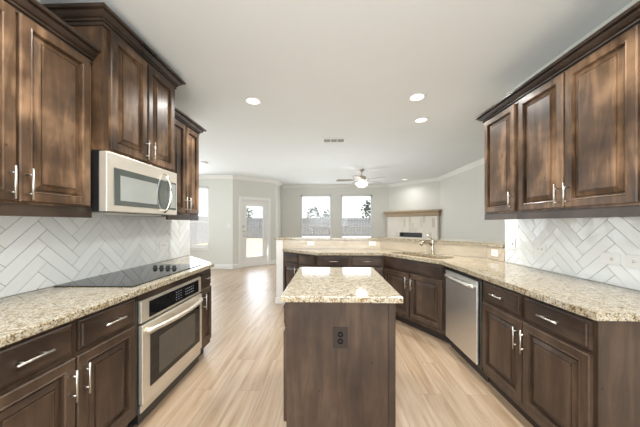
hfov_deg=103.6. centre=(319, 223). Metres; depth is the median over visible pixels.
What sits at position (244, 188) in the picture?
wall
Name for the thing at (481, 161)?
crown molding
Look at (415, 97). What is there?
recessed light
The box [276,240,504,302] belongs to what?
wall
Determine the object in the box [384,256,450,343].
base cabinet
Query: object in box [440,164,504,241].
wall
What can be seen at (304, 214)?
house
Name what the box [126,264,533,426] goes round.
floor
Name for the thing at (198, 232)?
wooden fence
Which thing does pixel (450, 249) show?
wall tile
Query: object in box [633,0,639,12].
upper cabinet
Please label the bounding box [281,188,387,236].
wall
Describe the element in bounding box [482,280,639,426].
base cabinet
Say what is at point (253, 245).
ground
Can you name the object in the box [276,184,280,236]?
wall
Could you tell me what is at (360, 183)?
ceiling fan
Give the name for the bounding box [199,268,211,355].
base cabinet
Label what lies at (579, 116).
upper cabinet
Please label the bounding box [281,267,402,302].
island countertop
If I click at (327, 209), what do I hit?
tree
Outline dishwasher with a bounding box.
[444,267,489,382]
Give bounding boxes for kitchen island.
[282,302,395,426]
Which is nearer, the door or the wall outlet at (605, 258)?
the wall outlet at (605, 258)
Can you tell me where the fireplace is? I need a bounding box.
[383,209,441,238]
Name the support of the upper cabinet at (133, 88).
attached to the wall at (37, 0)
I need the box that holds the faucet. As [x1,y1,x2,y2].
[419,234,434,253]
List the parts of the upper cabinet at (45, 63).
door, handle, handle, light rail, crown, door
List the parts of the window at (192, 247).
sill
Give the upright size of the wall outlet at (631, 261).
0.085 m
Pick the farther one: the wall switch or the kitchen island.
the wall switch
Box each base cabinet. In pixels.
[0,296,137,426]
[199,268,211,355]
[283,251,316,291]
[317,255,383,277]
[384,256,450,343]
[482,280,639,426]
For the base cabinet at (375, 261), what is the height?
0.874 m
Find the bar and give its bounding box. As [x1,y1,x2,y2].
[274,236,504,247]
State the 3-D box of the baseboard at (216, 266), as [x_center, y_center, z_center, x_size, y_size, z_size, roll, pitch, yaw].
[-3.500,1.264,5.474,2.056,0.129,4.120,0,0,2]
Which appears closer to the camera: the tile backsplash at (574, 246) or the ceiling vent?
the tile backsplash at (574, 246)
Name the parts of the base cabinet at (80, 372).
drawer, handle, door, handle, handle, door, drawer, handle, filler strip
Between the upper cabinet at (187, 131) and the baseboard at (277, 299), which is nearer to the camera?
the upper cabinet at (187, 131)
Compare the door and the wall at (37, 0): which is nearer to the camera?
the wall at (37, 0)
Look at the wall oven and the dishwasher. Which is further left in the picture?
the wall oven
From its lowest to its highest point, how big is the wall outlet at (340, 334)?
0.122 m
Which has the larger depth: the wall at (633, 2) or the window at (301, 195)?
the window at (301, 195)
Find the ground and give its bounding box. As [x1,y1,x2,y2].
[194,229,361,256]
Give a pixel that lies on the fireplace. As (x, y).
(412, 223)
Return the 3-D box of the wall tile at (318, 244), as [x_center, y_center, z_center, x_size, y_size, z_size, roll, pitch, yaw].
[0.187,0.344,4.161,1.610,0.141,0.008,0,0,2]
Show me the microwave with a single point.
(120, 185)
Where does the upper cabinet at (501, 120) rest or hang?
attached to the wall at (633, 2)
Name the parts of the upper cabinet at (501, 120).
crown, light rail, door, handle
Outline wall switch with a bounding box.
[510,238,514,249]
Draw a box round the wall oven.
[127,273,202,426]
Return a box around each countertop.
[0,256,213,347]
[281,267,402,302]
[282,249,639,320]
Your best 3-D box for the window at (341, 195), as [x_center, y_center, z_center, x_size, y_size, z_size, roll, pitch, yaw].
[1.343,-0.260,9.292,1.145,1.580,0.060,0,0,2]
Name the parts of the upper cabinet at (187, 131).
light rail, door, crown, door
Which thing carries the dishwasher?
on the floor
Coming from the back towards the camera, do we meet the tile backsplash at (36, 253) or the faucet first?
the faucet
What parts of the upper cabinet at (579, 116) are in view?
door, handle, handle, crown, light rail, door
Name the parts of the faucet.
spout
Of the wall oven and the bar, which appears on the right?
the bar
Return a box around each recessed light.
[244,97,261,105]
[408,93,426,101]
[413,117,428,122]
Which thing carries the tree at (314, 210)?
on the ground
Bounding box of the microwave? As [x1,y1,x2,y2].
[91,150,176,215]
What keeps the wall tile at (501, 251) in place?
attached to the wall at (633, 2)
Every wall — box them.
[1,0,189,297]
[190,179,232,263]
[233,179,275,263]
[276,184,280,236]
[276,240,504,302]
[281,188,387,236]
[388,181,439,238]
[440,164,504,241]
[506,0,639,290]
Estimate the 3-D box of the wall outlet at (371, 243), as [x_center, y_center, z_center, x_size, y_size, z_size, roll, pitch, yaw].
[0.862,0.330,4.130,0.118,0.070,0.008,0,0,2]
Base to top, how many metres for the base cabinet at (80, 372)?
0.874 m
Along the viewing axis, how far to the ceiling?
2.32 m
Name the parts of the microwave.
glass, handle, control panel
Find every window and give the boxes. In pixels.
[190,187,209,249]
[301,195,330,235]
[341,195,371,235]
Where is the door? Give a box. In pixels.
[242,200,266,266]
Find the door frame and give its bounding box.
[239,196,270,267]
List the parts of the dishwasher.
handle, door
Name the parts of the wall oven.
rail, control panel, door, handle, glass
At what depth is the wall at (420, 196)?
8.33 m
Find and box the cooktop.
[54,264,201,286]
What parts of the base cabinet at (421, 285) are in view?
door, false drawer, door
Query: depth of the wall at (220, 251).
7.40 m
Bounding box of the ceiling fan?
[336,169,381,186]
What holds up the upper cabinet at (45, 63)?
attached to the wall at (37, 0)
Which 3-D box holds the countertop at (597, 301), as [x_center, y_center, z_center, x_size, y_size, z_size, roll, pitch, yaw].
[1.105,0.435,2.949,1.616,0.038,3.942,0,0,-33]
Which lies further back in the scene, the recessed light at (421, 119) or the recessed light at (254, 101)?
the recessed light at (421, 119)
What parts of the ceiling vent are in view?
duct shadow plate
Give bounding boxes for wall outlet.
[307,241,313,245]
[333,327,347,347]
[369,241,375,245]
[491,249,497,256]
[535,244,545,253]
[600,252,619,265]
[625,254,639,268]
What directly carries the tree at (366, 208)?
on the ground
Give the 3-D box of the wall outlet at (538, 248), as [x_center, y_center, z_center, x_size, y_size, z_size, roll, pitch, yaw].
[1.989,0.230,2.278,0.008,0.075,0.118,0,0,2]
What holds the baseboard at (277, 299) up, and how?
attached to the wall at (279, 243)
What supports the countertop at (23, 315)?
on the base cabinet at (205, 275)
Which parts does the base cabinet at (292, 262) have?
drawer, door, drawer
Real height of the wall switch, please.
0.118 m
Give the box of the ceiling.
[38,0,632,184]
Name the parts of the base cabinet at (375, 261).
drawer, drawer, door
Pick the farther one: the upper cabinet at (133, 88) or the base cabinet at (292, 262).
the base cabinet at (292, 262)
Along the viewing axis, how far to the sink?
3.48 m
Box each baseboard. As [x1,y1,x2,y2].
[210,264,238,268]
[275,297,281,303]
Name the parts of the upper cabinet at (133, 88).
crown, door, handle, door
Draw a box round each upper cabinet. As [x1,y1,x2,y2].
[0,0,100,217]
[42,2,185,172]
[146,107,205,219]
[475,93,518,219]
[511,5,639,218]
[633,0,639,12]
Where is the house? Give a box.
[302,212,314,230]
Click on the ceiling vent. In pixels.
(325, 140)
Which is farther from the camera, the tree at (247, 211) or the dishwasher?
the tree at (247, 211)
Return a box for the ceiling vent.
[323,138,345,142]
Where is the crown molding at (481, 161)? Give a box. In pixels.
[199,158,484,187]
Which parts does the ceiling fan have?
blade, motor, lamp shade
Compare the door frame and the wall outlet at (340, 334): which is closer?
the wall outlet at (340, 334)
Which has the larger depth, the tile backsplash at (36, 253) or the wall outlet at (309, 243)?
the wall outlet at (309, 243)
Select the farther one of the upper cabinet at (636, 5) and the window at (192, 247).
the window at (192, 247)
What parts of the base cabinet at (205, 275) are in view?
drawer, door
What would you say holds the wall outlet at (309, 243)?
attached to the wall tile at (318, 244)
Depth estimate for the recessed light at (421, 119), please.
3.43 m
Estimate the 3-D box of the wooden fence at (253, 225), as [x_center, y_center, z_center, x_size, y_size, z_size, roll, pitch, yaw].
[3.263,0.447,23.983,23.000,1.964,0.150,0,0,2]
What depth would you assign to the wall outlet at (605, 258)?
1.71 m
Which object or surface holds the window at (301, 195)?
in the wall at (290, 197)
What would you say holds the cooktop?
in the countertop at (23, 315)
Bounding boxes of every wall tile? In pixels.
[283,240,379,248]
[380,240,486,257]
[487,246,504,261]
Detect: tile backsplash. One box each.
[0,214,189,297]
[505,217,639,289]
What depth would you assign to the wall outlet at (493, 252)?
2.89 m
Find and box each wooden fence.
[190,216,207,244]
[246,218,370,237]
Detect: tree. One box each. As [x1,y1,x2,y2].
[246,207,253,217]
[306,206,320,219]
[321,209,329,217]
[361,200,370,217]
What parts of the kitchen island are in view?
drawer, door, corner post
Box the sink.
[402,254,446,269]
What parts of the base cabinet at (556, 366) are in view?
drawer, door, handle, handle, handle, door, drawer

